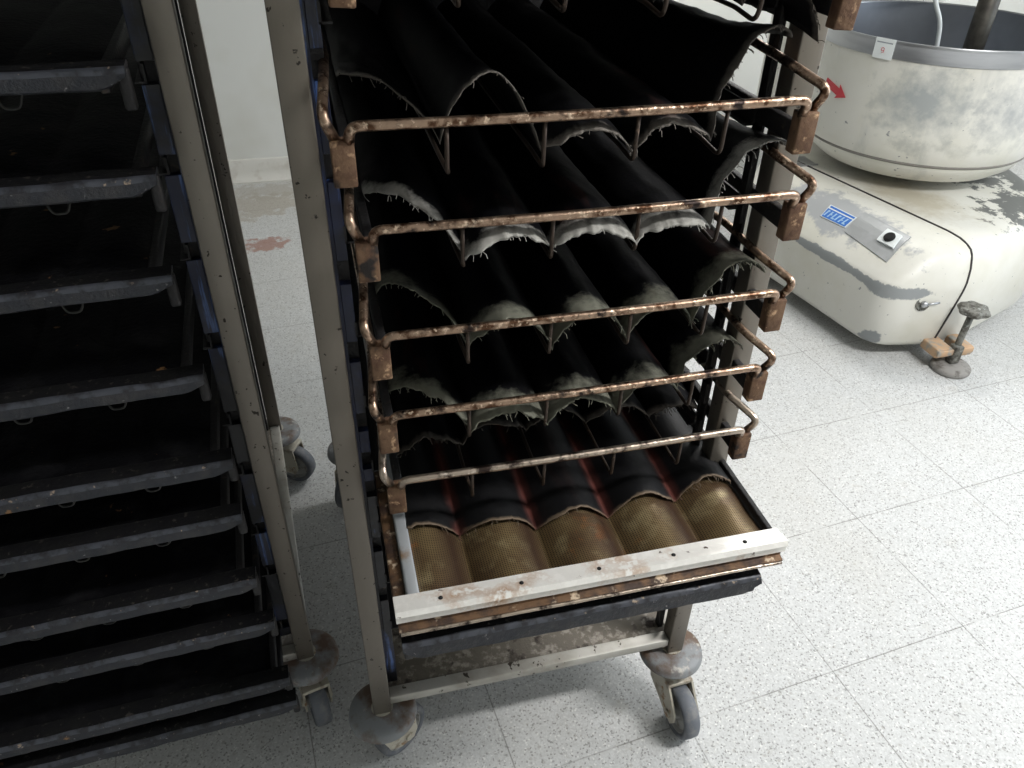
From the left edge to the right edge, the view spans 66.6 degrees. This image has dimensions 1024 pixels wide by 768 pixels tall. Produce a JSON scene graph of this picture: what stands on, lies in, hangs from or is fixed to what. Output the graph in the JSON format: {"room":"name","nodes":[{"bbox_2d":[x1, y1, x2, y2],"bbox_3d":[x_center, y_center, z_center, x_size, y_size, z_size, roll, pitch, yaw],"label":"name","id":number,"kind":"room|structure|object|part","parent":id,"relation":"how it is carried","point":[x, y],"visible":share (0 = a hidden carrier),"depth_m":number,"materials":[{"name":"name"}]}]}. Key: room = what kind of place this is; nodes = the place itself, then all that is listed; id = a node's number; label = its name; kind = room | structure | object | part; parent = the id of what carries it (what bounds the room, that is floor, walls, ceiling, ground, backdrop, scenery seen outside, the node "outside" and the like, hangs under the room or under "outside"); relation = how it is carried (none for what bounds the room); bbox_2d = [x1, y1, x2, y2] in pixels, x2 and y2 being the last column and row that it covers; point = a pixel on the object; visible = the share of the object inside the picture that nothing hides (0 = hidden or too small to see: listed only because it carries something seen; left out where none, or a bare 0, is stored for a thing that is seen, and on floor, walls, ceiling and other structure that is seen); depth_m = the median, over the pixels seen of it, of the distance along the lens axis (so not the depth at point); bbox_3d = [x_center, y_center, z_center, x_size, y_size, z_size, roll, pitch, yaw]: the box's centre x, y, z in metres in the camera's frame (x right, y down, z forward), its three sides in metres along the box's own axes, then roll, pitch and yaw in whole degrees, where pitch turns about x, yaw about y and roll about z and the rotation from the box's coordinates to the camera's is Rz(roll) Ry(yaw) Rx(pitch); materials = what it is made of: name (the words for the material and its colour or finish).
{"room":"commercial kitchen","nodes":[
{"label":"commercial kitchen","id":0,"kind":"room"},
{"bbox_2d":[74,149,1023,767],"bbox_3d":[0.655,0.673,1.719,7.200,0.080,6.620,-7,37,-12],"label":"floor","id":1,"kind":"structure","parent":0,"point":[888,630],"depth_m":1.86,"materials":[{"name":"tile"}]},
{"bbox_2d":[120,0,338,726],"bbox_3d":[-0.776,-0.160,1.329,0.750,1.680,0.897,-10,37,-15],"label":"trolley","id":2,"kind":"object","parent":1,"relation":"on","point":[268,451],"visible":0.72,"depth_m":1.22,"materials":[{"name":"metal"}]},
{"bbox_2d":[0,0,138,110],"bbox_3d":[-0.741,-0.455,0.990,0.537,0.047,0.741,-9,37,-14],"label":"baking tray","id":3,"kind":"object","parent":2,"relation":"in","point":[47,46],"visible":0.94,"depth_m":0.84,"materials":[{"name":"metal"}]},
{"bbox_2d":[0,42,167,214],"bbox_3d":[-0.739,-0.367,1.054,0.537,0.048,0.742,-9,37,-14],"label":"baking tray","id":4,"kind":"object","parent":2,"relation":"in","point":[57,148],"visible":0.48,"depth_m":0.90,"materials":[{"name":"metal"}]},
{"bbox_2d":[0,137,181,314],"bbox_3d":[-0.752,-0.269,1.121,0.537,0.047,0.742,-9,37,-14],"label":"baking tray","id":5,"kind":"object","parent":2,"relation":"in","point":[111,249],"visible":0.42,"depth_m":0.95,"materials":[{"name":"metal"}]},
{"bbox_2d":[0,200,211,424],"bbox_3d":[-0.749,-0.156,1.205,0.537,0.047,0.742,-9,37,-14],"label":"baking tray","id":6,"kind":"object","parent":2,"relation":"in","point":[53,360],"visible":0.43,"depth_m":1.02,"materials":[{"name":"metal"}]},
{"bbox_2d":[0,299,238,514],"bbox_3d":[-0.743,-0.042,1.289,0.537,0.048,0.742,-9,37,-14],"label":"baking tray","id":7,"kind":"object","parent":2,"relation":"in","point":[98,451],"visible":0.34,"depth_m":1.08,"materials":[{"name":"metal"}]},
{"bbox_2d":[0,398,247,577],"bbox_3d":[-0.751,0.043,1.349,0.537,0.047,0.742,-9,37,-14],"label":"baking tray","id":8,"kind":"object","parent":2,"relation":"in","point":[53,534],"visible":0.27,"depth_m":1.11,"materials":[{"name":"metal"}]},
{"bbox_2d":[0,430,261,645],"bbox_3d":[-0.756,0.156,1.429,0.537,0.048,0.742,-9,37,-14],"label":"baking tray","id":9,"kind":"object","parent":2,"relation":"in","point":[38,603],"visible":0.25,"depth_m":1.20,"materials":[{"name":"metal"}]},
{"bbox_2d":[0,486,278,694],"bbox_3d":[-0.748,0.241,1.494,0.537,0.047,0.742,-9,37,-14],"label":"baking tray","id":10,"kind":"object","parent":2,"relation":"in","point":[63,657],"visible":0.16,"depth_m":1.24,"materials":[{"name":"metal"}]},
{"bbox_2d":[0,554,292,758],"bbox_3d":[-0.750,0.367,1.584,0.537,0.047,0.742,-9,37,-14],"label":"baking tray","id":11,"kind":"object","parent":2,"relation":"in","point":[53,714],"visible":0.27,"depth_m":1.33,"materials":[{"name":"metal"}]},
{"bbox_2d":[0,632,300,767],"bbox_3d":[-0.748,0.423,1.626,0.537,0.047,0.742,-9,37,-14],"label":"baking tray","id":12,"kind":"object","parent":2,"relation":"in","point":[159,732],"visible":0.24,"depth_m":1.35,"materials":[{"name":"metal"}]},
{"bbox_3d":[-0.622,-0.494,1.651,0.032,1.510,0.032,-10,37,-15],"label":"post","id":13,"kind":"part","parent":2,"relation":"part of","materials":[{"name":"metal"}]},
{"bbox_3d":[-0.805,0.361,1.724,0.576,0.004,0.706,-10,37,-15],"label":"plate","id":14,"kind":"part","parent":2,"relation":"part of","materials":[{"name":"silver metal"}]},
{"bbox_3d":[-0.520,0.314,1.807,0.024,0.020,0.698,-10,37,-15],"label":"rail","id":15,"kind":"part","parent":2,"relation":"part of","materials":[{"name":"metal"}]},
{"bbox_3d":[-0.691,0.570,1.448,0.568,0.020,0.024,-10,37,-15],"label":"rail","id":16,"kind":"part","parent":2,"relation":"part of","materials":[{"name":"metal"}]},
{"bbox_2d":[264,0,827,756],"bbox_3d":[-0.032,-0.183,1.382,0.702,1.680,0.951,-7,37,-12],"label":"trolley","id":17,"kind":"object","parent":1,"relation":"on","point":[385,713],"visible":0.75,"depth_m":1.12,"materials":[{"name":"metal"}]},
{"bbox_3d":[-0.228,-0.017,1.001,0.032,1.510,0.032,-7,37,-12],"label":"post","id":18,"kind":"part","parent":17,"relation":"part of","materials":[{"name":"metal"}]},
{"bbox_3d":[-0.133,-0.512,1.656,0.544,1.450,0.002,-7,37,-12],"label":"panel","id":19,"kind":"part","parent":17,"relation":"part of","materials":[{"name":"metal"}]},
{"bbox_3d":[-0.051,0.314,1.779,0.552,0.004,0.736,-7,37,-12],"label":"plate","id":20,"kind":"part","parent":17,"relation":"part of","materials":[{"name":"silver metal"}]},
{"bbox_3d":[0.040,0.536,1.484,0.544,0.020,0.024,-7,37,-12],"label":"rail","id":21,"kind":"part","parent":17,"relation":"part of","materials":[{"name":"metal"}]},
{"bbox_2d":[364,340,758,513],"bbox_3d":[0.005,-0.109,1.397,0.556,0.103,0.770,-7,37,-12],"label":"baking tray","id":22,"kind":"object","parent":17,"relation":"in","point":[651,400],"depth_m":1.17,"materials":[{"name":"metal"}]},
{"bbox_3d":[-0.256,-0.094,1.334,0.021,0.062,0.762,-7,37,-12],"label":"rod","id":23,"kind":"part","parent":22,"relation":"part of","materials":[{"name":"metal"}]},
{"bbox_3d":[-0.244,-0.061,1.374,0.011,0.024,0.742,-7,37,-12],"label":"rail","id":24,"kind":"part","parent":22,"relation":"part of","materials":[{"name":"metal"}]},
{"bbox_3d":[0.095,0.102,1.101,0.514,0.028,0.020,-7,37,-12],"label":"rod","id":25,"kind":"part","parent":22,"relation":"part of","materials":[{"name":"metal"}]},
{"bbox_3d":[0.247,-0.125,1.476,0.011,0.024,0.742,-7,37,-12],"label":"rail","id":26,"kind":"part","parent":22,"relation":"part of","materials":[{"name":"metal"}]},
{"bbox_3d":[0.241,-0.158,1.437,0.037,0.062,0.763,-9,37,-14],"label":"rod","id":27,"kind":"part","parent":22,"relation":"part of","materials":[{"name":"metal"}]},
{"bbox_2d":[351,243,775,453],"bbox_3d":[0.005,-0.198,1.320,0.556,0.103,0.773,-7,37,-12],"label":"baking tray","id":28,"kind":"object","parent":17,"relation":"in","point":[509,371],"depth_m":1.09,"materials":[{"name":"metal"}]},
{"bbox_3d":[-0.256,-0.184,1.258,0.021,0.062,0.762,-7,37,-12],"label":"rod","id":29,"kind":"part","parent":28,"relation":"part of","materials":[{"name":"metal"}]},
{"bbox_3d":[-0.244,-0.151,1.298,0.011,0.024,0.742,-7,37,-12],"label":"rail","id":30,"kind":"part","parent":28,"relation":"part of","materials":[{"name":"metal"}]},
{"bbox_3d":[0.095,0.012,1.025,0.514,0.028,0.020,-7,37,-12],"label":"rod","id":31,"kind":"part","parent":28,"relation":"part of","materials":[{"name":"metal"}]},
{"bbox_3d":[0.247,-0.215,1.401,0.011,0.024,0.742,-7,37,-12],"label":"rail","id":32,"kind":"part","parent":28,"relation":"part of","materials":[{"name":"metal"}]},
{"bbox_3d":[0.241,-0.248,1.361,0.037,0.062,0.763,-9,37,-14],"label":"rod","id":33,"kind":"part","parent":28,"relation":"part of","materials":[{"name":"metal"}]},
{"bbox_2d":[317,0,829,188],"bbox_3d":[-0.006,-0.499,1.103,0.556,0.131,0.771,-7,37,-12],"label":"baking tray","id":34,"kind":"object","parent":17,"relation":"in","point":[624,70],"depth_m":0.96,"materials":[{"name":"metal"}]},
{"bbox_3d":[-0.267,-0.473,1.048,0.021,0.062,0.762,-7,37,-12],"label":"rod","id":35,"kind":"part","parent":34,"relation":"part of","materials":[{"name":"metal"}]},
{"bbox_3d":[-0.255,-0.440,1.089,0.011,0.024,0.742,-7,37,-12],"label":"rail","id":36,"kind":"part","parent":34,"relation":"part of","materials":[{"name":"metal"}]},
{"bbox_3d":[0.084,-0.277,0.816,0.514,0.028,0.020,-7,37,-12],"label":"rod","id":37,"kind":"part","parent":34,"relation":"part of","materials":[{"name":"metal"}]},
{"bbox_3d":[0.236,-0.504,1.191,0.011,0.024,0.742,-7,37,-12],"label":"rail","id":38,"kind":"part","parent":34,"relation":"part of","materials":[{"name":"metal"}]},
{"bbox_3d":[0.230,-0.537,1.152,0.037,0.062,0.763,-9,37,-14],"label":"rod","id":39,"kind":"part","parent":34,"relation":"part of","materials":[{"name":"metal"}]},
{"bbox_2d":[354,193,795,380],"bbox_3d":[0.007,-0.292,1.253,0.556,0.103,0.772,-7,37,-12],"label":"baking tray","id":40,"kind":"object","parent":17,"relation":"in","point":[589,276],"depth_m":1.04,"materials":[{"name":"metal"}]},
{"bbox_3d":[-0.254,-0.278,1.190,0.021,0.062,0.762,-7,37,-12],"label":"rod","id":41,"kind":"part","parent":40,"relation":"part of","materials":[{"name":"metal"}]},
{"bbox_3d":[-0.242,-0.245,1.230,0.011,0.024,0.742,-7,37,-12],"label":"rail","id":42,"kind":"part","parent":40,"relation":"part of","materials":[{"name":"metal"}]},
{"bbox_3d":[0.097,-0.082,0.958,0.514,0.028,0.020,-7,37,-12],"label":"rod","id":43,"kind":"part","parent":40,"relation":"part of","materials":[{"name":"metal"}]},
{"bbox_3d":[0.249,-0.309,1.333,0.011,0.024,0.742,-7,37,-12],"label":"rail","id":44,"kind":"part","parent":40,"relation":"part of","materials":[{"name":"metal"}]},
{"bbox_3d":[0.243,-0.342,1.294,0.037,0.062,0.763,-9,37,-14],"label":"rod","id":45,"kind":"part","parent":40,"relation":"part of","materials":[{"name":"metal"}]},
{"bbox_2d":[363,338,787,636],"bbox_3d":[0.029,0.054,1.354,0.552,0.047,0.788,-7,37,-12],"label":"baking tray","id":46,"kind":"object","parent":17,"relation":"in","point":[520,545],"depth_m":1.14,"materials":[{"name":"metal"}]},
{"bbox_3d":[-0.218,0.070,1.316,0.017,0.022,0.750,-7,37,-12],"label":"moulding","id":47,"kind":"part","parent":46,"relation":"part of","materials":[{"name":"brown metal"}]},
{"bbox_3d":[0.117,0.256,1.059,0.552,0.022,0.036,-7,37,-12],"label":"moulding","id":48,"kind":"part","parent":46,"relation":"part of","materials":[{"name":"metal"}]},
{"bbox_2d":[336,75,816,282],"bbox_3d":[0.007,-0.403,1.169,0.556,0.120,0.784,-7,37,-12],"label":"baking tray","id":49,"kind":"object","parent":17,"relation":"in","point":[494,190],"depth_m":0.97,"materials":[{"name":"fabric"}]},
{"bbox_3d":[-0.243,-0.352,1.156,0.011,0.024,0.742,-7,37,-12],"label":"rail","id":50,"kind":"part","parent":49,"relation":"part of","materials":[{"name":"metal"}]},
{"bbox_3d":[-0.255,-0.385,1.116,0.021,0.062,0.762,-7,37,-12],"label":"rod","id":51,"kind":"part","parent":49,"relation":"part of","materials":[{"name":"metal"}]},
{"bbox_3d":[0.095,-0.189,0.883,0.514,0.028,0.020,-7,37,-12],"label":"rod","id":52,"kind":"part","parent":49,"relation":"part of","materials":[{"name":"metal"}]},
{"bbox_3d":[0.248,-0.416,1.258,0.011,0.024,0.742,-7,37,-12],"label":"rail","id":53,"kind":"part","parent":49,"relation":"part of","materials":[{"name":"metal"}]},
{"bbox_3d":[0.242,-0.450,1.219,0.037,0.062,0.763,-9,37,-14],"label":"rod","id":54,"kind":"part","parent":49,"relation":"part of","materials":[{"name":"metal"}]},
{"bbox_2d":[400,569,761,659],"bbox_3d":[0.021,0.116,1.365,0.518,0.047,0.742,-7,37,-12],"label":"baking tray","id":55,"kind":"object","parent":17,"relation":"in","point":[427,644],"visible":0.18,"depth_m":1.07,"materials":[{"name":"metal"}]},
{"bbox_2d":[328,0,861,41],"bbox_3d":[0.014,-0.605,1.029,0.555,0.152,0.770,-7,37,-12],"label":"baking tray","id":56,"kind":"object","parent":17,"relation":"in","point":[842,14],"depth_m":0.82,"materials":[{"name":"metal"}]},
{"bbox_3d":[0.253,-0.612,1.114,0.011,0.024,0.742,-4,36,-14],"label":"rail","id":57,"kind":"part","parent":56,"relation":"part of","materials":[{"name":"metal"}]},
{"bbox_3d":[0.229,0.283,1.841,0.024,0.020,0.728,-7,37,-12],"label":"rail","id":58,"kind":"part","parent":17,"relation":"part of","materials":[{"name":"metal"}]},
{"bbox_3d":[0.332,-0.090,1.117,0.032,1.510,0.032,-7,37,-12],"label":"post","id":59,"kind":"part","parent":17,"relation":"part of","materials":[{"name":"metal"}]},
{"bbox_2d":[740,0,1023,378],"bbox_3d":[1.549,-1.181,2.948,1.122,1.520,1.842,10,37,12],"label":"mixer","id":60,"kind":"object","parent":1,"relation":"on","point":[912,232],"visible":0.9,"depth_m":2.72,"materials":[{"name":"white metal"}]},
{"bbox_3d":[1.147,-0.895,3.145,0.130,0.012,0.105,-7,37,-12],"label":"trim plate","id":61,"kind":"part","parent":60,"relation":"part of","materials":[{"name":"metal"}]},
{"bbox_2d":[822,206,854,226],"bbox_3d":[1.173,-0.602,2.807,0.064,0.037,0.120,-7,37,-12],"label":"print","id":62,"kind":"object","parent":60,"relation":"on","point":[832,216],"depth_m":2.81,"materials":[{"name":"blue"}]},
{"bbox_3d":[1.248,-0.506,2.679,0.098,0.073,0.228,-13,38,-19],"label":"control plate","id":63,"kind":"part","parent":60,"relation":"part of","materials":[{"name":"silver metal"}]},
{"bbox_2d":[877,229,902,248],"bbox_3d":[1.276,-0.488,2.630,0.051,0.042,0.075,-14,39,-21],"label":"switch","id":64,"kind":"object","parent":60,"relation":"attached to","point":[886,238],"depth_m":2.62,"materials":[{"name":"white"}]},
{"bbox_2d":[812,40,1023,181],"bbox_3d":[1.582,-1.095,3.018,0.874,0.451,0.874,-7,37,-12],"label":"bowl","id":65,"kind":"object","parent":60,"relation":"on","point":[885,116],"depth_m":2.72,"materials":[{"name":"beige metal"}]},
{"bbox_2d":[177,0,1023,160],"bbox_3d":[-0.100,-2.276,3.496,7.200,2.600,0.100,-7,37,-12],"label":"wall","id":66,"kind":"structure","parent":0,"point":[236,36],"depth_m":3.73,"materials":[{"name":"white paint"}]},
{"bbox_2d":[211,126,767,184],"bbox_3d":[-0.103,-1.226,4.167,7.000,0.112,0.045,-7,37,-12],"label":"baseboard","id":67,"kind":"structure","parent":66,"relation":"attached to","point":[269,169],"depth_m":3.93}
]}

